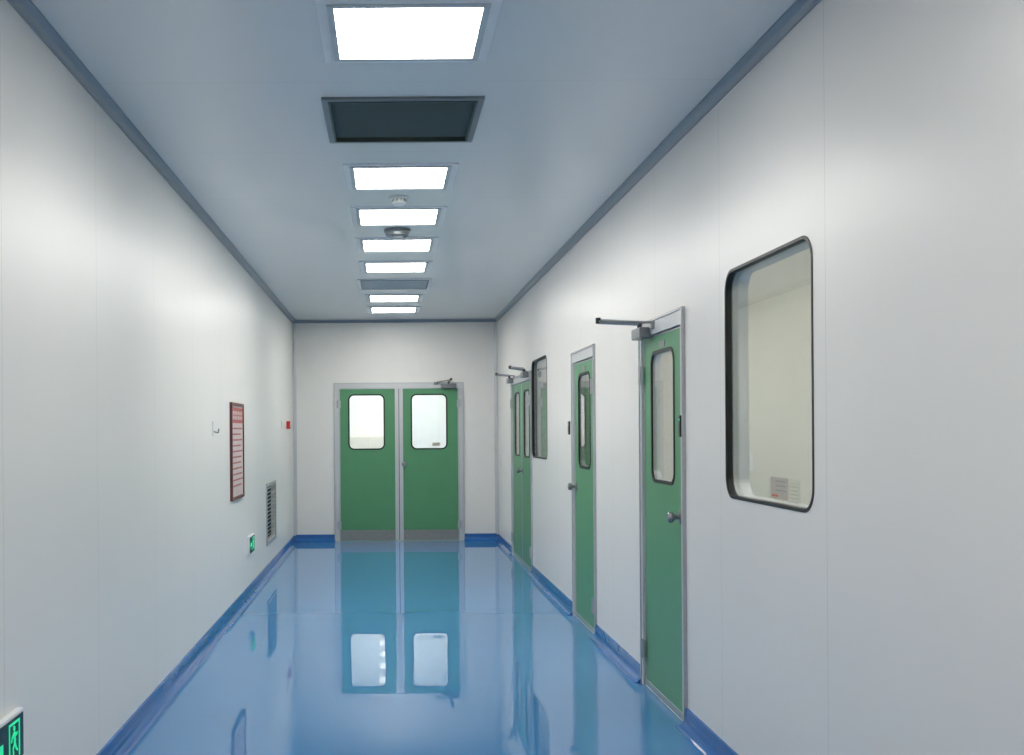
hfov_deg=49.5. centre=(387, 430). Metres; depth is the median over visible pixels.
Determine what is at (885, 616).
wall
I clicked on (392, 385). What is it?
frame
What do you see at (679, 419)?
reader
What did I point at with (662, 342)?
name plate
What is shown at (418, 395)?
trim
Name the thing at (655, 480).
window gasket
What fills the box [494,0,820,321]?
trim
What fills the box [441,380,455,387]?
door closer
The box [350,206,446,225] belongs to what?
ceiling light
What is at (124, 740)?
baseboard
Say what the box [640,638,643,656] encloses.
barrel
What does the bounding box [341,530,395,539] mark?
kick plate
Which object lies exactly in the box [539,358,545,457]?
window frame
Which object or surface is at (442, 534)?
kick plate
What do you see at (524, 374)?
door closer
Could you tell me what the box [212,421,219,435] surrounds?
wall hook
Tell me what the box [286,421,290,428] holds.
fire alarm
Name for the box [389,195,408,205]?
smoke detector
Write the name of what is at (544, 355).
black gasket
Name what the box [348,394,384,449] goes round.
window gasket
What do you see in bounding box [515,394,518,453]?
glass
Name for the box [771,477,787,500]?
label
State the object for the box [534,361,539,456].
glass
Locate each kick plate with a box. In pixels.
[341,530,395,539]
[404,529,458,539]
[646,679,682,718]
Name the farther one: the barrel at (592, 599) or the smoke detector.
the barrel at (592, 599)
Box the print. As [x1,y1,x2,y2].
[772,480,785,496]
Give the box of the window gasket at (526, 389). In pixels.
[523,389,529,457]
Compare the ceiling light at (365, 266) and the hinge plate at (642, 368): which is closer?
the hinge plate at (642, 368)
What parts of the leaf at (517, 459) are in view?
leaf edge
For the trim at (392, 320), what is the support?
attached to the wall at (327, 354)
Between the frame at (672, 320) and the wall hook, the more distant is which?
the wall hook
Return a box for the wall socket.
[749,453,753,470]
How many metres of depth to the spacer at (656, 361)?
6.29 m
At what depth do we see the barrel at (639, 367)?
6.47 m
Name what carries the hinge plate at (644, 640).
attached to the wall at (885, 616)
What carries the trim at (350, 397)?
attached to the wall at (366, 411)
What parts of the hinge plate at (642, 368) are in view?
plate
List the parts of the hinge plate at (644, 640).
plate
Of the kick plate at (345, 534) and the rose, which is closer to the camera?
the rose
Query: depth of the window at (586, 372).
8.68 m
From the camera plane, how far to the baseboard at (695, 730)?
6.92 m
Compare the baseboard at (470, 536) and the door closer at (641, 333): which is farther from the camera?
the baseboard at (470, 536)
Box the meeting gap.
[398,389,399,539]
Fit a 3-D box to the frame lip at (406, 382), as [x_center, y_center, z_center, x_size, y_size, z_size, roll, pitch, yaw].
[0.160,0.421,15.041,1.777,2.166,0.018,0,0,0]
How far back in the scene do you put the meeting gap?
15.04 m
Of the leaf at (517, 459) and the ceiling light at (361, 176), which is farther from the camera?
the leaf at (517, 459)
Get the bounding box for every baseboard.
[96,535,297,754]
[295,533,497,541]
[495,534,737,754]
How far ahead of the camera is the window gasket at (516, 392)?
12.85 m
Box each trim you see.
[7,0,295,322]
[292,323,296,535]
[293,319,495,322]
[350,397,350,435]
[418,395,418,447]
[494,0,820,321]
[494,322,498,534]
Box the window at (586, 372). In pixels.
[578,371,590,469]
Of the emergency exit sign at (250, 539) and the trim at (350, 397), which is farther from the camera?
the trim at (350, 397)
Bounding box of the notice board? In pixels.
[229,402,244,500]
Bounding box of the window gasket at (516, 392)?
[514,392,519,455]
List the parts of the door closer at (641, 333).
closer arm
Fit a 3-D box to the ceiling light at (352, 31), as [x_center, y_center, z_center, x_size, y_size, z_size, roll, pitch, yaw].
[0.075,-1.545,4.190,0.660,0.074,0.660,0,0,0]
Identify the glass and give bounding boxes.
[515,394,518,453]
[524,391,528,455]
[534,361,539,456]
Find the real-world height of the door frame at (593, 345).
2.126 m
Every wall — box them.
[0,0,293,754]
[296,322,494,540]
[349,388,445,447]
[497,0,1023,754]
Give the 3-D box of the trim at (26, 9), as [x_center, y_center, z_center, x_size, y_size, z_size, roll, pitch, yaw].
[-1.275,-1.490,6.025,0.045,0.045,18.050,0,0,0]
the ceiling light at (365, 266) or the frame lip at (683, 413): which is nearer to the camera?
the frame lip at (683, 413)
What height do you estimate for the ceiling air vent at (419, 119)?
0.071 m
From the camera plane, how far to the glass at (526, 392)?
11.99 m
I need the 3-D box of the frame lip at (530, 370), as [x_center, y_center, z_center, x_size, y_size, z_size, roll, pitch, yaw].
[1.502,0.432,12.380,0.018,2.126,1.812,0,0,0]
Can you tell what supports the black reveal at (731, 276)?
attached to the wall at (885, 616)
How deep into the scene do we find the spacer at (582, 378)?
8.69 m
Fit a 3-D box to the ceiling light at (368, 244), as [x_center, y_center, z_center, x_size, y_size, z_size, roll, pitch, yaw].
[0.075,-1.545,8.970,0.660,0.074,0.660,0,0,0]
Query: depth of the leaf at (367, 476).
15.05 m
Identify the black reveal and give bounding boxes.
[532,357,545,457]
[726,239,805,508]
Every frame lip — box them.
[334,382,464,540]
[511,370,532,570]
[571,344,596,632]
[638,306,687,720]
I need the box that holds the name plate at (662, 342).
[659,339,664,347]
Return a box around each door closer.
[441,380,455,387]
[497,366,527,383]
[598,319,649,340]
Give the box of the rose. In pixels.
[678,510,680,523]
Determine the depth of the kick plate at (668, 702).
6.01 m
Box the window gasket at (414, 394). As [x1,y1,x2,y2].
[411,394,447,449]
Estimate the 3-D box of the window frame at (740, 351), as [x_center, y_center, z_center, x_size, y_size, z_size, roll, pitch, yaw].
[1.570,-0.206,4.395,0.071,0.988,0.998,0,0,0]
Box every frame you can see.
[335,383,463,540]
[511,372,529,554]
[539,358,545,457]
[640,309,682,705]
[732,241,808,507]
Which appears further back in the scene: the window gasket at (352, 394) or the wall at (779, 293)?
the window gasket at (352, 394)
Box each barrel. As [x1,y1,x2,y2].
[590,379,592,393]
[591,598,593,613]
[638,366,641,384]
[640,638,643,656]
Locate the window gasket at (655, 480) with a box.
[650,346,674,484]
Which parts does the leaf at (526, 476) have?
leaf edge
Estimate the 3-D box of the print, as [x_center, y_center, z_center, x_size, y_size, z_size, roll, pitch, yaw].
[1.530,0.226,4.300,0.001,0.065,0.160,0,0,0]
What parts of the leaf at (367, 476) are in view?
leaf edge, meeting stile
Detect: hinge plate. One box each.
[641,367,643,383]
[643,639,645,656]
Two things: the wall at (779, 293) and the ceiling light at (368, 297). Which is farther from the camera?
the ceiling light at (368, 297)
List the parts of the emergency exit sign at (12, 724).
doorway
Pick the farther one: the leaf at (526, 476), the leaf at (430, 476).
the leaf at (430, 476)
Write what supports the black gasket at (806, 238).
attached to the wall at (885, 616)
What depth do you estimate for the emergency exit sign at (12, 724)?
3.69 m
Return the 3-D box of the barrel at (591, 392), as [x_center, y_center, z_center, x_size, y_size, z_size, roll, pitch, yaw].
[1.488,-0.325,8.013,0.026,0.110,0.026,0,0,0]
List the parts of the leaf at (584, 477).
knob, leaf edge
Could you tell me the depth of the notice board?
9.29 m
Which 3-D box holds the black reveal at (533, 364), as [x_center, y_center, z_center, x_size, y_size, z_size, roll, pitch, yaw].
[1.520,-0.226,10.920,0.022,0.983,1.078,0,0,0]
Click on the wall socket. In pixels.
(751, 455)
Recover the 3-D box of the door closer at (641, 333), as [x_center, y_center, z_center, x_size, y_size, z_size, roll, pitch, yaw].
[1.353,-0.589,6.345,0.271,0.121,0.210,0,0,0]
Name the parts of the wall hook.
plate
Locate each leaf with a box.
[339,388,403,540]
[399,388,459,540]
[513,383,522,562]
[521,380,530,567]
[568,358,593,632]
[643,326,682,719]
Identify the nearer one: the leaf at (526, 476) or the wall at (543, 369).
the leaf at (526, 476)
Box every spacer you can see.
[580,374,588,466]
[653,350,670,481]
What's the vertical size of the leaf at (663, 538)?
2.033 m
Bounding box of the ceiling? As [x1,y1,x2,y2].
[31,0,795,319]
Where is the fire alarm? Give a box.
[384,227,410,238]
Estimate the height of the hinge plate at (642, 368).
0.100 m
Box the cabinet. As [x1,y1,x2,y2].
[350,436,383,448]
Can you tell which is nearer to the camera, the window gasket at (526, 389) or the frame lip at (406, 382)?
the window gasket at (526, 389)
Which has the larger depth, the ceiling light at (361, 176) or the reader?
the ceiling light at (361, 176)
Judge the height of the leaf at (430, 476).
2.088 m
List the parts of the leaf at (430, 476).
leaf edge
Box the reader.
[678,415,680,436]
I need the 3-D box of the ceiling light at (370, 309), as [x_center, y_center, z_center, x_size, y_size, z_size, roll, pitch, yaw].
[0.075,-1.545,13.750,0.660,0.074,0.660,0,0,0]
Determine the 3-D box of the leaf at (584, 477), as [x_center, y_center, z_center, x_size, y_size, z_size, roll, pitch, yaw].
[1.503,0.476,8.445,0.117,2.033,0.858,0,0,0]
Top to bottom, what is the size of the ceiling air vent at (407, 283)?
0.071 m
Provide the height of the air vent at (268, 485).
0.660 m
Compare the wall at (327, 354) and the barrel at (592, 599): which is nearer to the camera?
the barrel at (592, 599)
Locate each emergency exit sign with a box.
[0,707,23,754]
[247,533,254,554]
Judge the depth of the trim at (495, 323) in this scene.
15.04 m
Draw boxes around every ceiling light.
[315,0,502,62]
[343,163,458,189]
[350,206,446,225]
[355,237,438,251]
[359,261,432,272]
[365,294,423,301]
[367,306,420,312]
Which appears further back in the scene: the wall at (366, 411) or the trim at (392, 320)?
the wall at (366, 411)
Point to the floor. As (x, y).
(347, 647)
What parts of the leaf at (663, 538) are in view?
leaf edge, knob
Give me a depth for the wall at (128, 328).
5.03 m
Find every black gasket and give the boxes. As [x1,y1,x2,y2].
[531,355,547,459]
[724,236,813,512]
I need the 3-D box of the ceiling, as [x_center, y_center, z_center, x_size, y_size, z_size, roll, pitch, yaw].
[0.100,-1.547,6.025,2.835,0.050,18.090,0,0,0]
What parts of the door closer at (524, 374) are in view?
arm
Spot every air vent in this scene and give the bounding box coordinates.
[266,480,276,546]
[321,96,484,142]
[357,278,431,289]
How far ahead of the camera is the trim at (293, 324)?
15.04 m
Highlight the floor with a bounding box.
[128,541,702,754]

